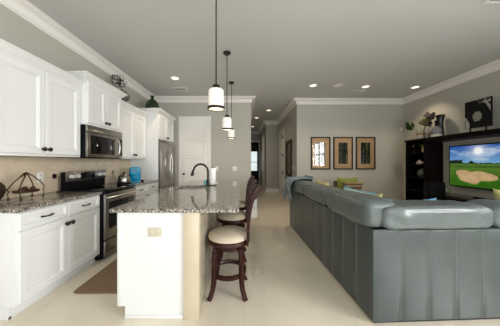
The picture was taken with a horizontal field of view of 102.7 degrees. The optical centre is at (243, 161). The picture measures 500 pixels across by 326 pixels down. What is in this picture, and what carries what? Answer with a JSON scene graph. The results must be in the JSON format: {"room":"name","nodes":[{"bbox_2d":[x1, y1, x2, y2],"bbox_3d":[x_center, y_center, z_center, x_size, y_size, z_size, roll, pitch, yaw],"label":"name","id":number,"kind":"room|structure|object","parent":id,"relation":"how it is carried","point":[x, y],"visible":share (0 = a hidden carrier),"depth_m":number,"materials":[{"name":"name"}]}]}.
{"room":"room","nodes":[
{"label":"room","id":0,"kind":"room"},
{"bbox_2d":[0,4,147,199],"bbox_3d":[-2.540,-0.225,1.215,0.120,3.050,8.430,0,0,0],"label":"wall","id":1,"kind":"structure","parent":0,"point":[14,29],"depth_m":2.51,"materials":[{"name":"grey paint"}]},
{"bbox_2d":[37,172,43,181],"bbox_3d":[-2.463,0.185,2.420,0.008,0.115,0.075,0,0,0],"label":"wall outlet","id":2,"kind":"object","parent":1,"relation":"attached to","point":[40,176],"visible":0.92,"depth_m":2.43,"materials":[{"name":"white plastic"}]},
{"bbox_2d":[0,38,84,156],"bbox_3d":[-2.272,-0.554,2.098,0.414,0.988,1.015,0,0,0],"label":"upper cabinet","id":3,"kind":"object","parent":1,"relation":"attached to","point":[40,100],"visible":1,"depth_m":2.04,"materials":[{"name":"white paint"}]},
{"bbox_2d":[0,157,129,199],"bbox_3d":[-2.474,0.165,2.995,0.012,0.440,2.700,0,0,0],"label":"backsplash","id":4,"kind":"structure","parent":1,"relation":"attached to","point":[11,168],"depth_m":2.51,"materials":[{"name":"beige tile"}]},
{"bbox_2d":[66,71,127,131],"bbox_3d":[-2.240,-0.827,2.990,0.479,0.663,0.898,0,0,0],"label":"upper cabinet","id":5,"kind":"object","parent":1,"relation":"attached to","point":[100,101],"visible":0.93,"depth_m":2.84,"materials":[{"name":"white paint"}]},
{"bbox_2d":[54,124,121,158],"bbox_3d":[-2.230,-0.274,2.990,0.496,0.438,0.755,0,0,0],"label":"microwave","id":6,"kind":"object","parent":5,"relation":"attached to","point":[95,142],"visible":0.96,"depth_m":2.83,"materials":[{"name":"silver metal"}]},
{"bbox_2d":[121,100,148,158],"bbox_3d":[-2.272,-0.554,3.860,0.414,0.988,0.968,0,0,0],"label":"upper cabinet","id":7,"kind":"object","parent":1,"relation":"attached to","point":[133,131],"visible":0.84,"depth_m":3.83,"materials":[{"name":"white paint"}]},
{"bbox_2d":[110,74,129,101],"bbox_3d":[-2.205,-1.312,3.568,0.224,0.435,0.337,0,0,15],"label":"wire sculpture","id":8,"kind":"object","parent":7,"relation":"on","point":[118,79],"visible":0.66,"depth_m":3.53,"materials":[{"name":"grey metal"}]},
{"bbox_2d":[158,103,250,201],"bbox_3d":[-1.205,-0.225,5.490,2.790,3.050,0.120,0,0,0],"label":"wall","id":9,"kind":"structure","parent":0,"point":[226,153],"depth_m":5.43,"materials":[{"name":"grey paint"}]},
{"bbox_2d":[178,116,210,184],"bbox_3d":[-1.335,0.033,5.413,0.886,2.535,0.032,0,0,0],"label":"trim","id":10,"kind":"structure","parent":9,"relation":"attached to","point":[181,118],"depth_m":5.41,"materials":[{"name":"white paint"}]},
{"bbox_2d":[182,120,207,183],"bbox_3d":[-1.335,0.083,5.375,0.700,2.425,0.102,0,0,0],"label":"door","id":11,"kind":"structure","parent":9,"relation":"in","point":[194,132],"depth_m":5.39,"materials":[{"name":"white paint"}]},
{"bbox_2d":[0,185,499,325],"bbox_3d":[0.990,1.350,4.300,7.240,0.100,14.900,0,0,0],"label":"floor","id":12,"kind":"structure","parent":0,"point":[287,284],"depth_m":1.93,"materials":[{"name":"beige tile"}]},
{"bbox_2d":[0,195,99,319],"bbox_3d":[-2.151,0.859,2.124,0.655,0.881,0.961,0,0,0],"label":"base cabinet","id":13,"kind":"object","parent":12,"relation":"on","point":[41,249],"visible":0.98,"depth_m":1.87,"materials":[{"name":"white paint"}]},
{"bbox_2d":[0,192,101,212],"bbox_3d":[-2.154,0.401,2.112,0.628,0.032,0.984,0,0,0],"label":"countertop","id":14,"kind":"structure","parent":13,"relation":"on","point":[14,205],"depth_m":2.00,"materials":[{"name":"stone"}]},
{"bbox_2d":[0,182,6,199],"bbox_3d":[-2.360,0.272,1.862,0.194,0.223,0.194,0,0,0],"label":"round vase","id":15,"kind":"object","parent":14,"relation":"on","point":[3,190],"visible":1,"depth_m":1.89,"materials":[{"name":"brown wood"}]},
{"bbox_2d":[6,172,44,201],"bbox_3d":[-2.200,0.241,2.026,0.154,0.280,0.250,0,0,0],"label":"wire basket","id":16,"kind":"object","parent":14,"relation":"on","point":[19,192],"visible":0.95,"depth_m":1.99,"materials":[{"name":"brown metal"}]},
{"bbox_2d":[12,189,39,193],"bbox_3d":[-2.200,0.295,2.025,0.154,0.022,0.228,0,0,0],"label":"tray","id":17,"kind":"object","parent":16,"relation":"on","point":[28,191],"depth_m":1.98,"materials":[{"name":"brown metal"}]},
{"bbox_2d":[73,259,116,293],"bbox_3d":[-1.420,1.294,2.495,0.560,0.011,1.050,0,0,0],"label":"rug","id":18,"kind":"object","parent":12,"relation":"on","point":[104,281],"visible":0.26,"depth_m":2.12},
{"bbox_2d":[56,169,137,259],"bbox_3d":[-2.103,0.712,2.989,0.714,1.174,0.757,0,0,0],"label":"range","id":19,"kind":"object","parent":12,"relation":"on","point":[112,196],"visible":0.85,"depth_m":2.76,"materials":[{"name":"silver metal"}]},
{"bbox_2d":[56,185,135,192],"bbox_3d":[-2.135,0.391,2.989,0.640,0.018,0.757,0,0,0],"label":"cooktop","id":20,"kind":"object","parent":19,"relation":"in","point":[90,188],"depth_m":2.88,"materials":[{"name":"black glass"}]},
{"bbox_2d":[117,172,130,184],"bbox_3d":[-2.098,0.278,3.506,0.221,0.212,0.226,0,0,44],"label":"kettle","id":21,"kind":"object","parent":20,"relation":"on","point":[122,179],"visible":0.99,"depth_m":3.43,"materials":[{"name":"silver metal"}]},
{"bbox_2d":[135,182,157,199],"bbox_3d":[-2.151,0.859,3.857,0.655,0.881,0.965,0,0,0],"label":"base cabinet","id":22,"kind":"object","parent":12,"relation":"on","point":[144,190],"visible":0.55,"depth_m":3.82,"materials":[{"name":"white paint"}]},
{"bbox_2d":[105,180,158,186],"bbox_3d":[-2.154,0.401,3.859,0.628,0.032,0.972,0,0,0],"label":"countertop","id":23,"kind":"structure","parent":22,"relation":"on","point":[145,181],"depth_m":3.61,"materials":[{"name":"stone"}]},
{"bbox_2d":[129,167,140,182],"bbox_3d":[-2.076,0.239,3.804,0.200,0.290,0.265,0,0,-24],"label":"container","id":24,"kind":"object","parent":23,"relation":"on","point":[134,172],"visible":0.81,"depth_m":3.73,"materials":[{"name":"teal plastic"}]},
{"bbox_2d":[130,108,175,181],"bbox_3d":[-2.139,0.070,4.815,0.679,2.457,1.070,0,0,0],"label":"tall cabinet","id":25,"kind":"object","parent":12,"relation":"on","point":[159,123],"visible":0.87,"depth_m":4.35,"materials":[{"name":"white paint"}]},
{"bbox_2d":[145,95,158,107],"bbox_3d":[-2.090,-1.308,4.560,0.300,0.395,0.300,0,0,0],"label":"demijohn","id":26,"kind":"object","parent":25,"relation":"on","point":[151,103],"visible":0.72,"depth_m":4.45,"materials":[{"name":"green glass"}]},
{"bbox_2d":[158,141,174,191],"bbox_3d":[-2.104,0.422,4.819,0.733,1.754,0.885,0,0,0],"label":"refrigerator","id":27,"kind":"object","parent":12,"relation":"on","point":[166,151],"visible":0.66,"depth_m":4.67,"materials":[{"name":"grey metal"}]},
{"bbox_2d":[117,213,221,319],"bbox_3d":[-0.741,0.858,2.873,0.741,0.882,2.455,0,0,0],"label":"kitchen island","id":28,"kind":"object","parent":12,"relation":"on","point":[167,276],"visible":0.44,"depth_m":1.67,"materials":[{"name":"white paint"},{"name":"speckled granite"},{"name":"beige paint"}]},
{"bbox_2d":[148,228,161,236],"bbox_3d":[-0.740,0.583,1.660,0.115,0.075,0.008,0,0,0],"label":"wall outlet","id":29,"kind":"object","parent":28,"relation":"attached to","point":[152,232],"visible":1,"depth_m":1.66,"materials":[{"name":"beige plastic"}]},
{"bbox_2d":[109,181,241,212],"bbox_3d":[-0.573,0.401,2.897,1.065,0.032,2.525,0,0,0],"label":"island countertop","id":30,"kind":"structure","parent":28,"relation":"on","point":[224,197],"depth_m":2.00,"materials":[{"name":"stone"}]},
{"bbox_2d":[178,187,204,189],"bbox_3d":[-0.800,0.511,3.040,0.424,0.186,0.504,0,0,0],"label":"sink","id":31,"kind":"object","parent":30,"relation":"in","point":[182,188],"visible":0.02,"depth_m":3.28,"materials":[{"name":"silver metal"}]},
{"bbox_2d":[191,163,209,185],"bbox_3d":[-0.698,0.202,3.143,0.307,0.366,0.133,0,0,0],"label":"faucet","id":32,"kind":"object","parent":30,"relation":"on","point":[198,164],"visible":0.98,"depth_m":3.17,"materials":[{"name":"black metal"}]},
{"bbox_2d":[209,167,216,185],"bbox_3d":[-0.525,0.234,3.330,0.150,0.300,0.150,0,0,0],"label":"paper towel holder","id":33,"kind":"object","parent":30,"relation":"on","point":[212,171],"visible":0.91,"depth_m":3.28,"materials":[{"name":"white paper"}]},
{"bbox_2d":[207,184,261,301],"bbox_3d":[-0.092,0.772,2.040,0.554,1.054,0.427,0,0,0],"label":"bar stool","id":34,"kind":"object","parent":12,"relation":"on","point":[227,238],"visible":1,"depth_m":1.89,"materials":[{"name":"dark cherry wood"},{"name":"cream leather"}]},
{"bbox_2d":[208,225,246,243],"bbox_3d":[-0.155,0.719,2.040,0.414,0.081,0.414,0,0,0],"label":"seat cushion","id":35,"kind":"object","parent":34,"relation":"on","point":[227,234],"depth_m":1.92,"materials":[{"name":"beige fabric"}]},
{"bbox_2d":[217,179,256,262],"bbox_3d":[-0.092,0.772,2.760,0.554,1.054,0.427,0,0,0],"label":"bar stool","id":36,"kind":"object","parent":12,"relation":"on","point":[237,219],"visible":0.56,"depth_m":2.60,"materials":[{"name":"dark cherry wood"},{"name":"cream leather"}]},
{"bbox_2d":[218,210,245,220],"bbox_3d":[-0.155,0.719,2.760,0.414,0.081,0.414,0,0,0],"label":"seat cushion","id":37,"kind":"object","parent":36,"relation":"on","point":[241,216],"depth_m":2.61,"materials":[{"name":"beige fabric"}]},
{"bbox_2d":[239,175,253,226],"bbox_3d":[-0.092,0.772,3.480,0.554,1.054,0.427,0,0,0],"label":"bar stool","id":38,"kind":"object","parent":12,"relation":"on","point":[242,203],"visible":0.3,"depth_m":3.33,"materials":[{"name":"brown wood"}]},
{"bbox_2d":[240,201,245,207],"bbox_3d":[-0.155,0.719,3.480,0.414,0.081,0.414,0,0,0],"label":"seat cushion","id":39,"kind":"object","parent":38,"relation":"on","point":[242,204],"depth_m":3.35,"materials":[{"name":"beige fabric"}]},
{"bbox_2d":[290,179,499,322],"bbox_3d":[2.431,0.802,2.876,3.004,0.995,2.556,0,0,-2],"label":"sectional sofa","id":40,"kind":"object","parent":12,"relation":"on","point":[398,260],"visible":0.98,"depth_m":1.62,"materials":[{"name":"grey leather"}]},
{"bbox_2d":[283,175,313,201],"bbox_3d":[1.035,0.539,3.900,0.474,0.576,0.572,0,0,0],"label":"throw blanket","id":41,"kind":"object","parent":40,"relation":"on","point":[288,182],"visible":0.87,"depth_m":3.77,"materials":[{"name":"grey fabric"}]},
{"bbox_2d":[291,179,316,194],"bbox_3d":[1.070,0.439,3.629,0.309,0.220,0.820,0,0,-2],"label":"cushion","id":42,"kind":"object","parent":40,"relation":"on","point":[297,186],"depth_m":3.45,"materials":[{"name":"grey leather"}]},
{"bbox_2d":[315,180,328,185],"bbox_3d":[1.353,0.580,3.591,0.211,0.485,0.500,0,0,-2],"label":"throw pillow","id":43,"kind":"object","parent":40,"relation":"on","point":[317,181],"visible":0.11,"depth_m":3.52,"materials":[{"name":"yellow fabric"}]},
{"bbox_2d":[303,184,341,204],"bbox_3d":[1.099,0.439,2.814,0.317,0.221,0.820,0,0,-2],"label":"cushion","id":44,"kind":"object","parent":40,"relation":"on","point":[314,193],"depth_m":2.69,"materials":[{"name":"grey leather"}]},
{"bbox_2d":[343,185,376,194],"bbox_3d":[1.383,0.572,2.472,0.139,0.497,0.660,0,0,-2],"label":"throw pillow","id":45,"kind":"object","parent":40,"relation":"on","point":[345,187],"visible":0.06,"depth_m":2.47,"materials":[{"name":"blue fabric"}]},
{"bbox_2d":[326,189,393,227],"bbox_3d":[1.102,0.432,1.995,0.277,0.256,0.785,0,0,-2],"label":"cushion","id":46,"kind":"object","parent":40,"relation":"on","point":[362,210],"depth_m":1.75,"materials":[{"name":"grey leather"}]},
{"bbox_2d":[380,200,493,229],"bbox_3d":[1.560,0.450,1.728,0.953,0.212,0.332,0,0,-2],"label":"cushion","id":47,"kind":"object","parent":40,"relation":"on","point":[394,214],"depth_m":1.58,"materials":[{"name":"grey leather"}]},
{"bbox_2d":[466,199,499,227],"bbox_3d":[2.486,0.450,1.766,0.921,0.211,0.331,0,0,-2],"label":"cushion","id":48,"kind":"object","parent":40,"relation":"on","point":[494,205],"depth_m":1.68,"materials":[{"name":"grey leather"}]},
{"bbox_2d":[493,189,499,199],"bbox_3d":[3.051,0.545,2.179,0.520,0.489,0.203,0,0,4],"label":"throw pillow","id":49,"kind":"object","parent":40,"relation":"on","point":[496,192],"visible":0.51,"depth_m":2.23,"materials":[{"name":"yellow fabric"}]},
{"bbox_2d":[424,182,444,199],"bbox_3d":[3.865,0.855,4.060,0.290,0.889,0.160,0,0,0],"label":"subwoofer","id":50,"kind":"object","parent":12,"relation":"on","point":[432,190],"visible":0.44,"depth_m":3.98,"materials":[{"name":"black plastic"}]},
{"bbox_2d":[404,128,499,201],"bbox_3d":[4.219,0.382,3.210,0.480,1.835,3.620,0,0,0],"label":"entertainment center","id":51,"kind":"object","parent":12,"relation":"on","point":[432,156],"visible":0.56,"depth_m":4.48,"materials":[{"name":"brown wood"}]},
{"bbox_2d":[407,176,423,178],"bbox_3d":[4.250,0.369,4.739,0.396,0.022,0.477,0,0,0],"label":"shelf","id":52,"kind":"object","parent":51,"relation":"attached to","point":[408,177],"depth_m":4.94,"materials":[{"name":"brown wood"}]},
{"bbox_2d":[407,188,423,191],"bbox_3d":[4.250,0.669,4.739,0.396,0.022,0.477,0,0,0],"label":"shelf","id":53,"kind":"object","parent":51,"relation":"attached to","point":[408,189],"depth_m":4.87,"materials":[{"name":"brown wood"}]},
{"bbox_2d":[405,112,434,138],"bbox_3d":[4.202,-0.845,4.726,0.263,0.615,0.652,0,0,0],"label":"potted plant","id":54,"kind":"object","parent":51,"relation":"on","point":[425,121],"visible":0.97,"depth_m":4.62,"materials":[{"name":"green plant"}]},
{"bbox_2d":[417,168,423,176],"bbox_3d":[4.180,0.252,4.690,0.196,0.210,0.196,0,0,0],"label":"decorative object","id":55,"kind":"object","parent":51,"relation":"on","point":[420,172],"visible":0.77,"depth_m":4.65,"materials":[{"name":"green ceramic"}]},
{"bbox_2d":[427,122,432,137],"bbox_3d":[4.200,-0.725,4.500,0.110,0.375,0.110,0,0,0],"label":"glass bottle","id":56,"kind":"object","parent":51,"relation":"on","point":[429,133],"visible":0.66,"depth_m":4.48,"materials":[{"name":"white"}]},
{"bbox_2d":[431,120,442,136],"bbox_3d":[4.110,-0.710,4.270,0.188,0.345,0.188,0,0,0],"label":"vase","id":57,"kind":"object","parent":51,"relation":"on","point":[436,130],"visible":0.94,"depth_m":4.23,"materials":[{"name":"beige ceramic"}]},
{"bbox_2d":[435,114,445,134],"bbox_3d":[4.330,-0.785,4.410,0.172,0.497,0.172,0,0,0],"label":"vase","id":58,"kind":"object","parent":51,"relation":"on","point":[440,117],"visible":0.59,"depth_m":4.36,"materials":[{"name":"black ceramic"}]},
{"bbox_2d":[404,128,499,141],"bbox_3d":[4.239,-0.490,3.210,0.439,0.091,3.620,0,0,0],"label":"shelf","id":59,"kind":"object","parent":51,"relation":"attached to","point":[488,133],"depth_m":3.76,"materials":[{"name":"brown wood"}]},
{"bbox_2d":[465,96,492,131],"bbox_3d":[4.260,-0.837,3.645,0.100,0.600,0.410,0,0,0],"label":"sculpture","id":60,"kind":"object","parent":51,"relation":"on","point":[478,113],"visible":0.98,"depth_m":3.61,"materials":[{"name":"black ceramic"}]},
{"bbox_3d":[2.450,0.880,4.600,0.500,0.839,0.700,0,0,0],"label":"accent chair","id":61,"kind":"object","parent":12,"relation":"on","visible":0},
{"bbox_2d":[337,177,357,189],"bbox_3d":[2.430,0.605,4.735,0.500,0.495,0.167,0,0,0],"label":"throw pillow","id":62,"kind":"object","parent":61,"relation":"on","point":[340,181],"visible":0.34,"depth_m":4.67,"materials":[{"name":"fabric"}]},
{"bbox_2d":[344,182,362,190],"bbox_3d":[2.490,0.640,4.575,0.440,0.394,0.157,0,0,0],"label":"throw pillow","id":63,"kind":"object","parent":61,"relation":"on","point":[354,185],"visible":0.42,"depth_m":4.51,"materials":[{"name":"fabric"}]},
{"bbox_2d":[251,134,260,184],"bbox_3d":[0.570,-0.225,11.560,0.760,3.050,0.120,0,0,0],"label":"wall","id":64,"kind":"structure","parent":0,"point":[254,137],"depth_m":11.50,"materials":[{"name":"grey paint"}]},
{"bbox_2d":[251,142,258,184],"bbox_3d":[0.570,0.083,11.475,0.540,2.425,0.040,0,0,0],"label":"door","id":65,"kind":"structure","parent":64,"relation":"in","point":[254,145],"depth_m":11.46,"materials":[{"name":"brown wood"}]},
{"bbox_2d":[251,141,259,184],"bbox_3d":[0.570,0.035,11.483,0.696,2.530,0.032,0,0,0],"label":"trim","id":66,"kind":"structure","parent":64,"relation":"attached to","point":[251,141],"depth_m":11.48,"materials":[{"name":"white paint"}]},
{"bbox_2d":[27,0,499,130],"bbox_3d":[0.990,-1.800,4.300,7.240,0.100,14.900,0,0,0],"label":"ceiling","id":67,"kind":"structure","parent":0,"point":[278,48],"depth_m":2.88,"materials":[{"name":"grey paint"}]},
{"bbox_2d":[170,76,179,79],"bbox_3d":[-1.440,-1.745,4.170,0.196,0.008,0.196,0,0,0],"label":"recessed light","id":68,"kind":"object","parent":67,"relation":"in","point":[171,77],"visible":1,"depth_m":4.17,"materials":[{"name":"white paint"}]},
{"bbox_2d":[172,88,187,90],"bbox_3d":[-1.530,-1.742,4.800,0.330,0.013,0.200,0,0,0],"label":"ceiling vent","id":69,"kind":"object","parent":67,"relation":"in","point":[174,89],"visible":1,"depth_m":4.82,"materials":[{"name":"white metal"}]},
{"bbox_2d":[207,0,224,111],"bbox_3d":[-0.272,-1.131,1.950,0.170,1.237,0.170,0,0,0],"label":"pendant light","id":70,"kind":"object","parent":67,"relation":"hanging from","point":[215,94],"visible":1,"depth_m":1.92,"materials":[{"name":"white glass"}]},
{"bbox_2d":[209,108,222,110],"bbox_3d":[-0.272,-0.519,1.950,0.139,0.012,0.139,0,0,0],"label":"diffuser","id":71,"kind":"object","parent":70,"relation":"attached to","point":[210,109],"depth_m":1.96,"materials":[{"name":"beige glass"}]},
{"bbox_2d":[222,51,231,130],"bbox_3d":[-0.272,-1.131,3.200,0.170,1.237,0.170,0,0,0],"label":"pendant light","id":72,"kind":"object","parent":67,"relation":"hanging from","point":[226,121],"visible":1,"depth_m":3.15,"materials":[{"name":"white glass"}]},
{"bbox_2d":[228,81,234,138],"bbox_3d":[-0.278,-1.131,4.400,0.170,1.237,0.170,0,0,0],"label":"pendant light","id":73,"kind":"object","parent":67,"relation":"hanging from","point":[231,134],"visible":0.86,"depth_m":4.37,"materials":[{"name":"white glass"}]},
{"bbox_2d":[349,90,365,92],"bbox_3d":[2.800,-1.742,4.980,0.330,0.013,0.200,0,0,0],"label":"ceiling vent","id":74,"kind":"object","parent":67,"relation":"in","point":[352,91],"visible":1,"depth_m":4.94,"materials":[{"name":"white metal"}]},
{"bbox_2d":[482,0,499,3],"bbox_3d":[2.800,-1.742,2.060,0.360,0.013,0.280,0,0,0],"label":"ceiling vent","id":75,"kind":"object","parent":67,"relation":"in","point":[486,1],"visible":1,"depth_m":2.18,"materials":[{"name":"white paint"}]},
{"bbox_2d":[261,105,300,195],"bbox_3d":[1.275,-0.225,8.550,0.650,3.050,5.900,0,0,0],"label":"wall","id":76,"kind":"structure","parent":0,"point":[291,123],"depth_m":8.58,"materials":[{"name":"grey paint"}]},
{"bbox_2d":[262,137,263,188],"bbox_3d":[0.938,0.062,9.775,0.044,2.465,0.850,0,0,0],"label":"door","id":77,"kind":"structure","parent":76,"relation":"in","point":[263,137],"depth_m":9.54,"materials":[{"name":"white paint"}]},
{"bbox_2d":[265,188,278,192],"bbox_3d":[1.191,1.220,8.601,0.741,0.159,0.283,0,0,30],"label":"baseboard","id":78,"kind":"structure","parent":76,"relation":"attached to","point":[266,190],"depth_m":8.58,"materials":[{"name":"white paint"}]},
{"bbox_2d":[279,131,282,195],"bbox_3d":[1.452,0.062,7.817,0.075,2.465,0.865,0,0,0],"label":"door","id":79,"kind":"structure","parent":76,"relation":"in","point":[281,133],"depth_m":7.79,"materials":[{"name":"white paint"}]},
{"bbox_2d":[279,127,283,193],"bbox_3d":[1.464,0.013,7.825,0.032,2.575,1.036,0,0,0],"label":"trim","id":80,"kind":"structure","parent":76,"relation":"attached to","point":[282,129],"depth_m":7.38,"materials":[{"name":"white paint"}]},
{"bbox_2d":[286,139,291,176],"bbox_3d":[1.462,-0.120,6.550,0.035,1.160,0.800,0,0,0],"label":"framed picture","id":81,"kind":"object","parent":76,"relation":"attached to","point":[288,143],"visible":1,"depth_m":6.45,"materials":[{"name":"brown wood"}]},
{"bbox_2d":[287,143,289,173],"bbox_3d":[1.468,-0.120,6.550,0.001,1.000,0.640,0,0,0],"label":"print","id":82,"kind":"object","parent":81,"relation":"attached to","point":[288,145],"depth_m":6.60},
{"bbox_2d":[301,105,402,199],"bbox_3d":[3.090,-0.225,5.660,2.980,3.050,0.120,0,0,0],"label":"wall","id":83,"kind":"structure","parent":0,"point":[382,122],"depth_m":5.60,"materials":[{"name":"grey paint"}]},
{"bbox_2d":[311,137,330,169],"bbox_3d":[2.140,-0.245,5.585,0.544,0.910,0.030,0,0,0],"label":"framed picture","id":84,"kind":"object","parent":83,"relation":"attached to","point":[320,146],"visible":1,"depth_m":5.59,"materials":[{"name":"brown wood"}]},
{"bbox_2d":[316,142,324,163],"bbox_3d":[2.140,-0.245,5.587,0.265,0.600,0.001,0,0,0],"label":"print","id":85,"kind":"object","parent":84,"relation":"attached to","point":[320,146],"depth_m":5.59},
{"bbox_2d":[333,137,352,169],"bbox_3d":[2.768,-0.245,5.585,0.544,0.910,0.030,0,0,0],"label":"framed picture","id":86,"kind":"object","parent":83,"relation":"attached to","point":[342,146],"visible":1,"depth_m":5.59,"materials":[{"name":"brown paper"}]},
{"bbox_2d":[338,142,347,163],"bbox_3d":[2.768,-0.245,5.587,0.265,0.600,0.001,0,0,0],"label":"print","id":87,"kind":"object","parent":86,"relation":"attached to","point":[342,146],"depth_m":5.59},
{"bbox_2d":[356,137,375,169],"bbox_3d":[3.395,-0.245,5.585,0.544,0.910,0.030,0,0,0],"label":"framed picture","id":88,"kind":"object","parent":83,"relation":"attached to","point":[365,146],"visible":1,"depth_m":5.59,"materials":[{"name":"brown paper"}]},
{"bbox_2d":[361,142,369,163],"bbox_3d":[3.395,-0.245,5.587,0.265,0.600,0.001,0,0,0],"label":"print","id":89,"kind":"object","parent":88,"relation":"attached to","point":[365,146],"depth_m":5.59},
{"bbox_2d":[403,70,499,199],"bbox_3d":[4.520,-0.225,1.300,0.120,3.050,8.600,0,0,0],"label":"wall","id":90,"kind":"structure","parent":0,"point":[451,101],"depth_m":4.22,"materials":[{"name":"grey paint"}]},
{"bbox_2d":[0,0,499,133],"bbox_3d":[0.990,-1.679,4.250,6.940,0.140,14.500,0,0,0],"label":"trim","id":91,"kind":"structure","parent":90,"relation":"attached to","point":[24,9],"depth_m":4.26,"materials":[{"name":"white paint"}]},
{"bbox_2d":[449,142,499,190],"bbox_3d":[4.388,0.087,3.490,0.139,0.845,1.450,0,0,0],"label":"television","id":92,"kind":"object","parent":90,"relation":"attached to","point":[477,166],"visible":0.99,"depth_m":3.73,"materials":[{"name":"glowing screen with golf landscape image"},{"name":"black plastic"}]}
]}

